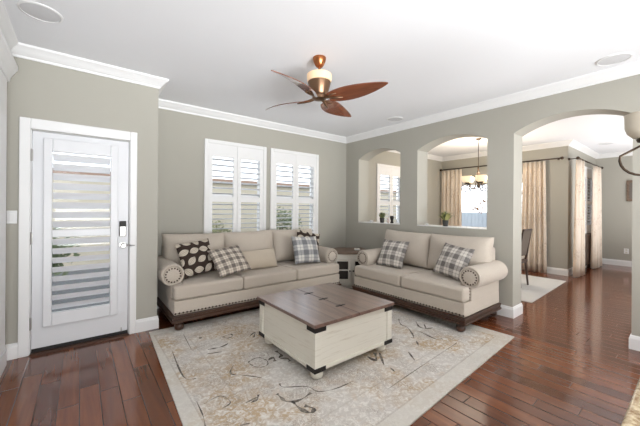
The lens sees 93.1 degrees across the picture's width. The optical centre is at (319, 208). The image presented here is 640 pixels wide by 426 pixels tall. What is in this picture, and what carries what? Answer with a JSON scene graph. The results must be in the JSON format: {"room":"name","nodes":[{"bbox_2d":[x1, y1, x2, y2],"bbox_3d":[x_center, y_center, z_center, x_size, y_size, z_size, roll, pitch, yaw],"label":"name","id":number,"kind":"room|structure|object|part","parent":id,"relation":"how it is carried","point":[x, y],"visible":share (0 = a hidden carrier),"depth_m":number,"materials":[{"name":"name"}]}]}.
{"room":"living room","nodes":[
{"label":"living room","id":0,"kind":"room"},
{"bbox_2d":[157,108,441,296],"bbox_3d":[0.498,-0.031,6.192,7.410,2.750,0.150,0,0,-38],"label":"wall","id":1,"kind":"structure","parent":0,"point":[181,136],"depth_m":4.73,"materials":[{"name":"beige paint"}]},
{"bbox_2d":[5,57,158,344],"bbox_3d":[-2.548,-0.054,3.230,1.338,2.750,0.729,0,0,-38],"label":"wall","id":2,"kind":"structure","parent":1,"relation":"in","point":[38,90],"depth_m":2.99,"materials":[{"name":"beige paint"}]},
{"bbox_2d":[6,211,16,223],"bbox_3d":[-2.691,0.078,2.647,0.067,0.115,0.012,0,0,-38],"label":"light switch","id":3,"kind":"object","parent":2,"relation":"attached to","point":[11,216],"visible":1,"depth_m":2.64,"materials":[{"name":"white paint"}]},
{"bbox_2d":[18,117,136,357],"bbox_3d":[-2.333,0.259,2.986,0.897,2.128,0.225,0,0,-38],"label":"door","id":4,"kind":"structure","parent":2,"relation":"attached to","point":[43,331],"depth_m":2.91,"materials":[{"name":"white paint"}]},
{"bbox_3d":[-2.307,0.223,2.948,0.570,1.730,0.040,0,0,-38],"label":"shutter frame","id":5,"kind":"part","parent":4,"relation":"part of","materials":[{"name":"white paint"}]},
{"bbox_3d":[-2.007,0.385,3.155,0.133,0.064,0.087,0,0,-38],"label":"handle","id":6,"kind":"part","parent":4,"relation":"part of","materials":[{"name":"silver metal"}]},
{"bbox_2d":[203,138,266,233],"bbox_3d":[-1.317,-0.197,4.726,0.997,1.615,0.183,0,0,-38],"label":"window","id":7,"kind":"structure","parent":1,"relation":"in","point":[217,148],"depth_m":4.65,"materials":[{"name":"white paint"}]},
{"bbox_3d":[-1.458,-0.198,4.546,0.440,1.505,0.034,0,0,-38],"label":"shutter panel","id":8,"kind":"part","parent":7,"relation":"part of","materials":[{"name":"white paint"}]},
{"bbox_3d":[-1.359,-0.198,4.778,0.907,1.525,0.050,0,0,-38],"label":"sash","id":9,"kind":"part","parent":7,"relation":"part of","materials":[{"name":"white paint"}]},
{"bbox_3d":[-1.110,-0.196,4.821,0.440,1.505,0.034,0,0,-38],"label":"shutter panel","id":10,"kind":"part","parent":7,"relation":"part of","materials":[{"name":"white paint"}]},
{"bbox_2d":[270,148,318,233],"bbox_3d":[-0.469,-0.191,5.394,1.007,1.615,0.183,0,0,-38],"label":"window","id":11,"kind":"structure","parent":1,"relation":"in","point":[296,159],"depth_m":5.33,"materials":[{"name":"white paint"}]},
{"bbox_3d":[-0.612,-0.192,5.214,0.444,1.505,0.034,0,0,-38],"label":"shutter panel","id":12,"kind":"part","parent":11,"relation":"part of","materials":[{"name":"white paint"}]},
{"bbox_3d":[-0.510,-0.191,5.447,0.917,1.525,0.050,0,0,-38],"label":"sash","id":13,"kind":"part","parent":11,"relation":"part of","materials":[{"name":"white paint"}]},
{"bbox_3d":[-0.260,-0.189,5.491,0.444,1.505,0.034,0,0,-38],"label":"shutter panel","id":14,"kind":"part","parent":11,"relation":"part of","materials":[{"name":"white paint"}]},
{"bbox_2d":[136,303,522,332],"bbox_3d":[0.103,1.273,3.863,4.027,0.136,3.031,0,0,-38],"label":"baseboard","id":15,"kind":"structure","parent":1,"relation":"attached to","point":[150,323],"depth_m":3.35,"materials":[{"name":"white paint"}]},
{"bbox_2d":[376,163,399,222],"bbox_3d":[1.600,-0.176,7.026,1.000,1.615,0.183,0,0,-38],"label":"window","id":16,"kind":"structure","parent":1,"relation":"in","point":[381,169],"depth_m":6.92,"materials":[{"name":"white paint"}]},
{"bbox_3d":[1.458,-0.177,6.847,0.441,1.505,0.034,0,0,-38],"label":"shutter panel","id":17,"kind":"part","parent":16,"relation":"part of","materials":[{"name":"white paint"}]},
{"bbox_3d":[1.559,-0.176,7.079,0.910,1.525,0.050,0,0,-38],"label":"sash","id":18,"kind":"part","parent":16,"relation":"part of","materials":[{"name":"white paint"}]},
{"bbox_3d":[1.808,-0.174,7.122,0.441,1.505,0.034,0,0,-38],"label":"shutter panel","id":19,"kind":"part","parent":16,"relation":"part of","materials":[{"name":"white paint"}]},
{"bbox_2d":[0,264,639,425],"bbox_3d":[3.333,1.440,3.674,11.200,0.150,7.629,0,0,-38],"label":"floor","id":20,"kind":"structure","parent":0,"point":[569,360],"depth_m":2.39,"materials":[{"name":"brown wood"}]},
{"bbox_2d":[0,28,17,377],"bbox_3d":[-1.965,0.053,1.721,0.084,2.545,2.255,0,0,-38],"label":"tall cabinet","id":21,"kind":"object","parent":20,"relation":"on","point":[8,66],"visible":1,"depth_m":2.41,"materials":[{"name":"white paint"}]},
{"bbox_3d":[-2.289,0.043,2.111,0.008,2.200,0.990,0,0,-38],"label":"door","id":22,"kind":"part","parent":21,"relation":"part of","materials":[{"name":"white paint"}]},
{"bbox_3d":[-1.956,-1.147,1.721,0.084,0.145,2.255,0,0,-38],"label":"cornice","id":23,"kind":"part","parent":21,"relation":"part of","materials":[{"name":"white paint"}]},
{"bbox_2d":[149,305,513,425],"bbox_3d":[0.114,1.336,3.099,3.122,0.011,2.597,0,0,-38],"label":"area rug","id":24,"kind":"object","parent":20,"relation":"on","point":[218,371],"visible":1,"depth_m":2.42,"materials":[{"name":"beige carpet"}]},
{"bbox_2d":[157,228,340,329],"bbox_3d":[-0.894,0.826,4.311,2.570,0.993,0.930,0,0,-38],"label":"sofa","id":25,"kind":"object","parent":24,"relation":"on","point":[203,295],"visible":0.77,"depth_m":3.82,"materials":[{"name":"fabric"}]},
{"bbox_3d":[-1.861,0.818,3.659,0.244,0.394,0.727,0,0,-38],"label":"arm","id":26,"kind":"part","parent":25,"relation":"part of","materials":[{"name":"fabric"}]},
{"bbox_3d":[-1.633,0.745,3.371,0.180,0.180,0.022,0,0,-38],"label":"scroll panel","id":27,"kind":"part","parent":25,"relation":"part of","materials":[{"name":"fabric"}]},
{"bbox_2d":[162,233,223,266],"bbox_3d":[-1.649,0.580,4.026,0.810,0.510,0.338,2,-13,-38],"label":"cushion","id":28,"kind":"object","parent":25,"relation":"on","point":[216,240],"depth_m":3.85,"materials":[{"name":"fabric"}]},
{"bbox_2d":[175,239,216,278],"bbox_3d":[-1.512,0.607,3.728,0.210,0.433,0.469,0,0,37],"label":"throw pillow","id":29,"kind":"object","parent":25,"relation":"on","point":[194,257],"visible":0.93,"depth_m":3.66,"materials":[{"name":"brown fabric"}]},
{"bbox_2d":[172,270,242,300],"bbox_3d":[-1.456,0.919,3.747,0.784,0.154,0.700,0,0,-38],"label":"seat cushion","id":30,"kind":"object","parent":25,"relation":"on","point":[209,284],"depth_m":3.49,"materials":[{"name":"fabric"}]},
{"bbox_2d":[207,245,251,277],"bbox_3d":[-1.142,0.657,3.841,0.286,0.336,0.467,0,0,44],"label":"throw pillow","id":31,"kind":"object","parent":25,"relation":"on","point":[228,260],"visible":1,"depth_m":3.78,"materials":[{"name":"grey fabric"}]},
{"bbox_2d":[221,229,272,250],"bbox_3d":[-1.044,0.584,4.503,0.810,0.510,0.338,-1,-11,-38],"label":"cushion","id":32,"kind":"object","parent":25,"relation":"on","point":[263,239],"depth_m":4.38,"materials":[{"name":"fabric"}]},
{"bbox_3d":[-0.625,1.138,3.966,2.366,0.021,0.011,0,0,-38],"label":"nailhead trim","id":33,"kind":"part","parent":25,"relation":"part of","materials":[{"name":"brown fabric"}]},
{"bbox_2d":[242,248,276,270],"bbox_3d":[-0.864,0.717,4.263,0.570,0.255,0.215,0,0,-40],"label":"throw pillow","id":34,"kind":"object","parent":25,"relation":"on","point":[257,259],"visible":0.82,"depth_m":4.20,"materials":[{"name":"beige fabric"}]},
{"bbox_2d":[233,264,296,288],"bbox_3d":[-0.836,0.924,4.236,0.784,0.154,0.700,0,0,-38],"label":"seat cushion","id":35,"kind":"object","parent":25,"relation":"on","point":[262,278],"depth_m":3.99,"materials":[{"name":"fabric"}]},
{"bbox_2d":[272,228,311,260],"bbox_3d":[-0.439,0.589,4.980,0.810,0.510,0.338,1,-12,-38],"label":"cushion","id":36,"kind":"object","parent":25,"relation":"on","point":[282,244],"depth_m":4.75,"materials":[{"name":"fabric"}]},
{"bbox_2d":[291,236,320,263],"bbox_3d":[-0.216,0.635,4.662,0.476,0.420,0.212,0,0,-34],"label":"throw pillow","id":37,"kind":"object","parent":25,"relation":"on","point":[305,249],"visible":1,"depth_m":4.59,"materials":[{"name":"grey fabric"}]},
{"bbox_2d":[277,260,338,279],"bbox_3d":[-0.216,0.928,4.726,0.784,0.154,0.700,0,0,-38],"label":"seat cushion","id":38,"kind":"object","parent":25,"relation":"on","point":[325,269],"depth_m":4.50,"materials":[{"name":"fabric"}]},
{"bbox_2d":[297,229,319,246],"bbox_3d":[-0.198,0.574,4.854,0.501,0.484,0.160,0,0,-26],"label":"throw pillow","id":39,"kind":"object","parent":25,"relation":"on","point":[300,233],"visible":0.33,"depth_m":4.87,"materials":[{"name":"brown fabric"}]},
{"bbox_3d":[-0.034,0.832,5.099,0.244,0.394,0.727,0,0,-38],"label":"arm","id":40,"kind":"part","parent":25,"relation":"part of","materials":[{"name":"fabric"}]},
{"bbox_3d":[0.193,0.758,4.811,0.180,0.180,0.022,0,0,-38],"label":"scroll panel","id":41,"kind":"part","parent":25,"relation":"part of","materials":[{"name":"fabric"}]},
{"bbox_2d":[257,283,394,378],"bbox_3d":[0.038,1.099,2.917,0.940,0.460,0.940,0,0,-38],"label":"coffee table","id":42,"kind":"object","parent":24,"relation":"on","point":[321,327],"visible":1,"depth_m":2.63,"materials":[{"name":"white wood"}]},
{"bbox_3d":[-0.146,0.887,2.771,0.468,0.028,0.940,0,0,-38],"label":"lid","id":43,"kind":"part","parent":42,"relation":"part of","materials":[{"name":"brown wood"}]},
{"bbox_3d":[0.224,0.890,3.063,0.468,0.028,0.940,0,0,-38],"label":"lid","id":44,"kind":"part","parent":42,"relation":"part of","materials":[{"name":"brown wood"}]},
{"bbox_2d":[352,229,507,331],"bbox_3d":[1.373,0.843,4.170,0.930,0.993,1.870,0,0,-38],"label":"sofa","id":45,"kind":"object","parent":24,"relation":"on","point":[415,286],"visible":0.88,"depth_m":3.74,"materials":[{"name":"fabric"}]},
{"bbox_3d":[0.651,0.762,4.635,0.022,0.180,0.180,0,0,-38],"label":"scroll panel","id":46,"kind":"part","parent":45,"relation":"part of","materials":[{"name":"fabric"}]},
{"bbox_3d":[0.938,0.839,4.862,0.727,0.394,0.244,0,0,-38],"label":"arm","id":47,"kind":"part","parent":45,"relation":"part of","materials":[{"name":"fabric"}]},
{"bbox_2d":[355,264,427,285],"bbox_3d":[1.040,0.938,4.439,0.700,0.154,0.829,0,0,-38],"label":"seat cushion","id":48,"kind":"object","parent":45,"relation":"on","point":[384,275],"depth_m":4.26,"materials":[{"name":"fabric"}]},
{"bbox_2d":[377,239,408,268],"bbox_3d":[1.076,0.668,4.494,0.233,0.371,0.450,0,0,-40],"label":"throw pillow","id":49,"kind":"object","parent":45,"relation":"on","point":[392,253],"visible":1,"depth_m":4.41,"materials":[{"name":"grey fabric"}]},
{"bbox_2d":[385,229,430,268],"bbox_3d":[1.315,0.602,4.641,0.338,0.510,0.855,16,-8,-37],"label":"cushion","id":50,"kind":"object","parent":45,"relation":"on","point":[417,254],"depth_m":4.38,"materials":[{"name":"fabric"}]},
{"bbox_3d":[1.027,1.151,3.898,0.011,0.021,1.666,0,0,-38],"label":"nailhead trim","id":51,"kind":"part","parent":45,"relation":"part of","materials":[{"name":"brown fabric"}]},
{"bbox_2d":[401,270,469,301],"bbox_3d":[1.557,0.942,3.783,0.700,0.154,0.829,0,0,-38],"label":"seat cushion","id":52,"kind":"object","parent":45,"relation":"on","point":[428,283],"depth_m":3.58,"materials":[{"name":"fabric"}]},
{"bbox_2d":[433,243,474,280],"bbox_3d":[1.652,0.655,3.764,0.230,0.412,0.462,0,0,-27],"label":"throw pillow","id":53,"kind":"object","parent":45,"relation":"on","point":[452,259],"visible":0.93,"depth_m":3.69,"materials":[{"name":"grey fabric"}]},
{"bbox_2d":[427,233,493,268],"bbox_3d":[1.819,0.605,4.002,0.338,0.510,0.855,16,-10,-37],"label":"cushion","id":54,"kind":"object","parent":45,"relation":"on","point":[483,253],"depth_m":3.85,"materials":[{"name":"fabric"}]},
{"bbox_3d":[1.657,0.769,3.358,0.022,0.180,0.180,0,0,-38],"label":"scroll panel","id":55,"kind":"part","parent":45,"relation":"part of","materials":[{"name":"fabric"}]},
{"bbox_3d":[1.945,0.846,3.585,0.727,0.394,0.244,0,0,-38],"label":"arm","id":56,"kind":"part","parent":45,"relation":"part of","materials":[{"name":"fabric"}]},
{"bbox_2d":[333,247,366,287],"bbox_3d":[0.527,1.039,5.360,0.710,0.610,0.660,0,0,0],"label":"end table","id":57,"kind":"object","parent":20,"relation":"on","point":[347,260],"visible":0.53,"depth_m":5.06,"materials":[{"name":"white paint"}]},
{"bbox_3d":[0.377,1.035,5.069,0.195,0.305,0.006,0,0,0],"label":"door panel","id":58,"kind":"part","parent":57,"relation":"part of","materials":[{"name":"clear glass"}]},
{"bbox_3d":[0.377,1.038,5.068,0.295,0.406,0.020,0,0,0],"label":"door","id":59,"kind":"part","parent":57,"relation":"part of","materials":[{"name":"white paint"}]},
{"bbox_3d":[0.678,1.040,5.068,0.295,0.406,0.020,0,0,0],"label":"door","id":60,"kind":"part","parent":57,"relation":"part of","materials":[{"name":"white paint"}]},
{"bbox_2d":[521,274,565,302],"bbox_3d":[3.041,1.357,5.991,2.090,0.010,2.570,0,0,-38],"label":"dining rug","id":61,"kind":"object","parent":20,"relation":"on","point":[538,287],"visible":0.36,"depth_m":5.26,"materials":[{"name":"white carpet"}]},
{"bbox_2d":[521,228,531,287],"bbox_3d":[3.405,0.851,5.397,0.420,0.999,0.528,0,0,-38],"label":"dining chair","id":62,"kind":"object","parent":61,"relation":"on","point":[526,233],"visible":0.33,"depth_m":5.28,"materials":[{"name":"brown wood"}]},
{"bbox_3d":[3.533,0.603,5.236,0.380,0.455,0.097,0,0,-38],"label":"panel","id":63,"kind":"part","parent":62,"relation":"part of","materials":[{"name":"grey fabric"}]},
{"bbox_3d":[3.652,1.131,5.366,0.038,0.444,0.078,0,0,-38],"label":"leg","id":64,"kind":"part","parent":62,"relation":"part of","materials":[{"name":"brown wood"}]},
{"bbox_3d":[3.533,0.632,5.236,0.411,0.560,0.119,0,0,-38],"label":"backrest","id":65,"kind":"part","parent":62,"relation":"part of","materials":[{"name":"brown wood"}]},
{"bbox_2d":[585,233,590,266],"bbox_3d":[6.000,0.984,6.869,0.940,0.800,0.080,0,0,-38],"label":"console table","id":66,"kind":"object","parent":20,"relation":"on","point":[587,235],"visible":0.3,"depth_m":6.91,"materials":[{"name":"brown wood"}]},
{"bbox_2d":[3,0,639,156],"bbox_3d":[3.354,-1.460,3.674,11.200,0.150,7.629,0,0,-38],"label":"ceiling","id":67,"kind":"structure","parent":0,"point":[433,56],"depth_m":2.67,"materials":[{"name":"white paint"}]},
{"bbox_2d":[17,0,62,22],"bbox_3d":[-2.026,-1.420,2.202,0.250,0.010,0.250,0,0,-38],"label":"ceiling speaker","id":68,"kind":"object","parent":67,"relation":"attached to","point":[39,11],"visible":1,"depth_m":2.18,"materials":[{"name":"white paint"}]},
{"bbox_2d":[266,55,387,116],"bbox_3d":[-0.006,-1.204,2.846,0.951,0.412,0.951,0,0,-13],"label":"ceiling fan","id":69,"kind":"object","parent":67,"relation":"hanging from","point":[319,80],"visible":1,"depth_m":2.76,"materials":[{"name":"brown wood"}]},
{"bbox_3d":[-0.349,-1.037,3.024,0.570,0.073,0.155,0,0,31],"label":"blade","id":70,"kind":"part","parent":69,"relation":"part of","materials":[{"name":"brown wood"}]},
{"bbox_3d":[-0.186,-1.036,2.504,0.155,0.073,0.570,0,0,31],"label":"blade","id":71,"kind":"part","parent":69,"relation":"part of","materials":[{"name":"brown wood"}]},
{"bbox_3d":[-0.007,-1.098,2.846,0.216,0.172,0.216,0,0,-38],"label":"motor","id":72,"kind":"part","parent":69,"relation":"part of","materials":[{"name":"brown metal"}]},
{"bbox_3d":[0.058,-1.028,2.957,0.070,0.050,0.204,0,0,31],"label":"blade arm","id":73,"kind":"part","parent":69,"relation":"part of","materials":[{"name":"brown metal"}]},
{"bbox_3d":[0.103,-1.028,2.780,0.204,0.050,0.070,0,0,31],"label":"blade arm","id":74,"kind":"part","parent":69,"relation":"part of","materials":[{"name":"brown metal"}]},
{"bbox_3d":[0.171,-1.033,3.187,0.155,0.073,0.570,0,0,31],"label":"blade","id":75,"kind":"part","parent":69,"relation":"part of","materials":[{"name":"brown wood"}]},
{"bbox_3d":[0.334,-1.032,2.667,0.570,0.073,0.155,0,0,31],"label":"blade","id":76,"kind":"part","parent":69,"relation":"part of","materials":[{"name":"brown wood"}]},
{"bbox_2d":[387,117,402,121],"bbox_3d":[1.177,-1.396,4.761,0.250,0.010,0.250,0,0,-38],"label":"ceiling speaker","id":77,"kind":"object","parent":67,"relation":"attached to","point":[391,119],"visible":1,"depth_m":4.75,"materials":[{"name":"white paint"}]},
{"bbox_2d":[461,138,486,192],"bbox_3d":[3.174,-0.851,6.048,0.628,1.071,0.658,0,0,-38],"label":"chandelier","id":78,"kind":"object","parent":67,"relation":"hanging from","point":[481,180],"visible":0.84,"depth_m":5.99,"materials":[{"name":"beige glass"}]},
{"bbox_3d":[2.917,-0.571,6.019,0.192,0.128,0.190,0,0,-2],"label":"lamp shade","id":79,"kind":"part","parent":78,"relation":"part of","materials":[{"name":"beige glass"}]},
{"bbox_3d":[3.084,-0.569,5.807,0.190,0.128,0.192,0,0,16],"label":"lamp shade","id":80,"kind":"part","parent":78,"relation":"part of","materials":[{"name":"beige glass"}]},
{"bbox_2d":[598,142,613,144],"bbox_3d":[6.030,-1.361,6.395,0.250,0.010,0.250,0,0,-38],"label":"ceiling speaker","id":81,"kind":"object","parent":67,"relation":"attached to","point":[606,143],"visible":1,"depth_m":6.36,"materials":[{"name":"white paint"}]},
{"bbox_2d":[596,52,632,65],"bbox_3d":[2.737,-1.385,2.824,0.250,0.010,0.250,0,0,-38],"label":"ceiling speaker","id":82,"kind":"object","parent":67,"relation":"attached to","point":[616,58],"visible":1,"depth_m":2.81,"materials":[{"name":"white paint"}]},
{"bbox_2d":[618,111,639,175],"bbox_3d":[1.972,-0.785,1.524,0.678,1.221,0.710,0,0,36],"label":"chandelier","id":83,"kind":"object","parent":67,"relation":"hanging from","point":[632,120],"visible":1,"depth_m":1.67,"materials":[{"name":"white glass"}]},
{"bbox_3d":[1.840,-0.398,1.618,0.358,0.444,0.013,0,0,36],"label":"arm","id":84,"kind":"part","parent":83,"relation":"part of","materials":[{"name":"brown metal"}]},
{"bbox_3d":[1.796,-0.449,1.650,0.207,0.138,0.205,0,0,36],"label":"lamp shade","id":85,"kind":"part","parent":83,"relation":"part of","materials":[{"name":"beige glass"}]},
{"bbox_2d":[346,74,639,336],"bbox_3d":[2.949,-0.013,3.267,0.280,2.750,7.479,0,0,-38],"label":"wall","id":86,"kind":"structure","parent":0,"point":[504,128],"depth_m":3.90,"materials":[{"name":"beige paint"}]},
{"bbox_2d":[0,0,639,143],"bbox_3d":[0.996,-1.352,1.719,4.718,0.102,7.479,0,0,-38],"label":"crown molding","id":87,"kind":"structure","parent":86,"relation":"attached to","point":[20,50],"depth_m":3.35,"materials":[{"name":"white paint"}]},
{"bbox_2d":[362,221,399,224],"bbox_3d":[1.148,0.267,5.548,0.288,0.012,0.968,0,0,-38],"label":"sill","id":88,"kind":"structure","parent":86,"relation":"attached to","point":[364,221],"depth_m":5.55,"materials":[{"name":"white paint"}]},
{"bbox_2d":[379,212,385,222],"bbox_3d":[1.118,0.159,5.443,0.186,0.204,0.185,0,0,-38],"label":"potted plant","id":89,"kind":"object","parent":88,"relation":"on","point":[381,215],"visible":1,"depth_m":5.42,"materials":[{"name":"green plant"}]},
{"bbox_2d":[417,225,486,229],"bbox_3d":[1.979,0.274,4.494,0.288,0.012,1.053,0,0,-38],"label":"sill","id":90,"kind":"structure","parent":86,"relation":"attached to","point":[467,227],"depth_m":4.43,"materials":[{"name":"white paint"}]},
{"bbox_2d":[438,211,454,225],"bbox_3d":[1.853,0.149,4.491,0.276,0.234,0.280,0,0,-38],"label":"potted plant","id":91,"kind":"object","parent":90,"relation":"on","point":[445,217],"visible":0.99,"depth_m":4.46,"materials":[{"name":"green plant"}]},
{"bbox_3d":[1.857,0.221,4.490,0.092,0.090,0.092,0,0,-38],"label":"pot","id":92,"kind":"part","parent":91,"relation":"part of","materials":[{"name":"black ceramic"}]},
{"bbox_2d":[521,258,631,275],"bbox_3d":[5.681,1.314,6.558,9.478,0.136,2.911,0,0,14],"label":"baseboard","id":93,"kind":"structure","parent":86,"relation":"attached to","point":[551,270],"depth_m":6.47,"materials":[{"name":"white paint"}]},
{"bbox_2d":[629,334,639,350],"bbox_3d":[4.186,1.303,1.685,0.312,0.136,3.450,0,0,-38],"label":"baseboard","id":94,"kind":"structure","parent":86,"relation":"attached to","point":[634,341],"depth_m":2.91,"materials":[{"name":"white paint"}]},
{"bbox_2d":[441,147,558,267],"bbox_3d":[4.203,-0.004,7.356,0.150,2.750,2.609,0,0,-38],"label":"wall","id":95,"kind":"structure","parent":0,"point":[552,166],"depth_m":6.42,"materials":[{"name":"beige paint"}]},
{"bbox_2d":[462,174,522,185],"bbox_3d":[4.144,-0.044,7.374,0.120,1.450,1.670,0,0,-38],"label":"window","id":96,"kind":"structure","parent":95,"relation":"in","point":[474,182],"depth_m":7.62,"materials":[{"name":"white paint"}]},
{"bbox_2d":[462,178,522,185],"bbox_3d":[4.119,-0.635,7.351,0.035,0.110,1.490,0,0,-38],"label":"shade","id":97,"kind":"object","parent":96,"relation":"attached to","point":[474,182],"depth_m":7.64,"materials":[{"name":"fabric"}]},
{"bbox_2d":[440,156,563,170],"bbox_3d":[4.139,-1.030,7.238,0.136,0.064,2.714,0,0,-38],"label":"curtain rod","id":98,"kind":"object","parent":95,"relation":"attached to","point":[562,157],"visible":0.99,"depth_m":6.67,"materials":[{"name":"brown metal"}]},
{"bbox_2d":[441,169,461,225],"bbox_3d":[3.467,0.171,8.017,0.112,2.360,0.564,0,0,-38],"label":"curtain","id":99,"kind":"object","parent":98,"relation":"hanging from","point":[451,202],"visible":0.53,"depth_m":7.98,"materials":[{"name":"beige fabric"}]},
{"bbox_2d":[521,161,546,272],"bbox_3d":[4.619,0.179,6.557,0.112,2.360,0.487,0,0,-38],"label":"curtain","id":100,"kind":"object","parent":98,"relation":"hanging from","point":[534,173],"visible":0.86,"depth_m":6.52,"materials":[{"name":"beige fabric"}]},
{"bbox_2d":[388,139,632,161],"bbox_3d":[5.354,-1.320,5.156,5.822,0.102,7.479,0,0,-38],"label":"crown molding","id":101,"kind":"structure","parent":95,"relation":"attached to","point":[572,143],"depth_m":7.16,"materials":[{"name":"white paint"}]},
{"bbox_2d":[558,146,595,268],"bbox_3d":[6.046,0.009,7.053,2.670,2.750,0.150,0,0,-38],"label":"wall","id":102,"kind":"structure","parent":0,"point":[567,168],"depth_m":6.25,"materials":[{"name":"beige paint"}]},
{"bbox_2d":[568,156,602,168],"bbox_3d":[5.957,-0.991,6.764,2.304,0.064,0.200,0,0,-38],"label":"curtain rod","id":103,"kind":"object","parent":102,"relation":"attached to","point":[577,157],"visible":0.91,"depth_m":6.32,"materials":[{"name":"brown metal"}]},
{"bbox_2d":[573,160,584,276],"bbox_3d":[5.234,0.199,6.116,0.482,2.330,0.118,0,0,-38],"label":"curtain","id":104,"kind":"object","parent":103,"relation":"hanging from","point":[579,213],"visible":1,"depth_m":6.04,"materials":[{"name":"beige fabric"}]},
{"bbox_2d":[590,166,601,267],"bbox_3d":[6.464,0.207,7.082,0.604,2.330,0.124,0,0,-38],"label":"curtain","id":105,"kind":"object","parent":103,"relation":"hanging from","point":[596,218],"visible":1,"depth_m":6.93,"materials":[{"name":"beige fabric"}]},
{"bbox_2d":[585,166,592,233],"bbox_3d":[6.150,-0.187,7.102,1.540,1.545,0.180,0,0,-38],"label":"window","id":106,"kind":"structure","parent":102,"relation":"in","point":[588,171],"depth_m":7.17,"materials":[{"name":"white paint"}]},
{"bbox_3d":[5.903,-0.189,6.837,0.711,1.435,0.034,0,0,-38],"label":"shutter panel","id":107,"kind":"part","parent":106,"relation":"part of","materials":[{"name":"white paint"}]},
{"bbox_2d":[596,156,632,260],"bbox_3d":[8.543,0.028,5.921,0.150,2.750,4.720,0,0,-38],"label":"wall","id":108,"kind":"structure","parent":0,"point":[616,210],"depth_m":7.43,"materials":[{"name":"beige paint"}]},
{"bbox_2d":[627,180,631,200],"bbox_3d":[7.477,-0.415,7.129,0.034,0.500,0.380,0,0,-38],"label":"wall picture","id":109,"kind":"object","parent":108,"relation":"attached to","point":[629,182],"visible":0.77,"depth_m":7.23,"materials":[{"name":"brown wood"}]},
{"bbox_3d":[7.466,-0.415,7.120,0.006,0.380,0.280,0,0,-38],"label":"panel","id":110,"kind":"part","parent":109,"relation":"part of","materials":[{"name":"brown"}]},
{"bbox_2d":[621,378,639,425],"bbox_3d":[1.418,0.890,0.793,1.980,0.920,0.722,0,0,-38],"label":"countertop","id":111,"kind":"structure","parent":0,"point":[632,416],"depth_m":0.64,"materials":[{"name":"beige stone"}]},
{"bbox_3d":[-0.699,-0.040,-0.074,0.150,2.750,6.750,0,0,-38],"label":"wall","id":112,"kind":"structure","parent":0,"visible":0},
{"bbox_2d":[5,342,17,360],"bbox_3d":[-0.615,1.268,0.000,0.090,0.136,6.750,0,0,-38],"label":"baseboard","id":113,"kind":"structure","parent":112,"relation":"attached to","point":[12,349],"depth_m":2.65,"materials":[{"name":"white paint"}]},
{"label":"outside","id":114,"kind":"structure","parent":0,"visible":0},
{"bbox_2d":[52,220,396,311],"bbox_3d":[-5.955,1.536,15.613,60.000,0.120,28.120,0,0,-38],"label":"ground","id":115,"kind":"structure","parent":114,"point":[59,292],"depth_m":5.55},
{"bbox_2d":[52,226,79,275],"bbox_3d":[-4.634,0.831,4.735,1.537,1.311,1.105,0,0,-38],"label":"shrub","id":116,"kind":"object","parent":115,"relation":"on","point":[62,245],"visible":0.1,"depth_m":4.96,"materials":[{"name":"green plant"}]},
{"bbox_2d":[212,220,231,232],"bbox_3d":[-2.975,0.879,8.114,1.668,1.240,1.150,0,0,-38],"label":"shrub","id":117,"kind":"object","parent":115,"relation":"on","point":[216,226],"visible":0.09,"depth_m":8.25,"materials":[{"name":"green plant"}]},
{"bbox_2d":[52,170,396,265],"bbox_3d":[-4.701,0.245,9.189,22.000,2.480,0.450,0,0,-38],"label":"wall","id":118,"kind":"structure","parent":115,"relation":"on","point":[54,171],"depth_m":10.07,"materials":[{"name":"beige paint"}]},
{"bbox_2d":[276,207,303,229],"bbox_3d":[-1.265,0.721,9.965,1.629,1.581,1.155,0,0,-38],"label":"shrub","id":119,"kind":"object","parent":115,"relation":"on","point":[288,219],"visible":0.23,"depth_m":9.90,"materials":[{"name":"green plant"}]},
{"bbox_2d":[462,212,486,226],"bbox_3d":[7.290,0.884,12.630,0.100,1.380,9.600,0,0,-38],"label":"fence","id":120,"kind":"object","parent":115,"relation":"on","point":[468,219],"visible":0.03,"depth_m":13.24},
{"bbox_2d":[467,186,486,212],"bbox_3d":[6.357,-0.085,10.675,1.525,3.309,2.449,0,0,-38],"label":"tree","id":121,"kind":"object","parent":115,"relation":"on","point":[475,207],"visible":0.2,"depth_m":11.14,"materials":[{"name":"grey plant"}]}
]}

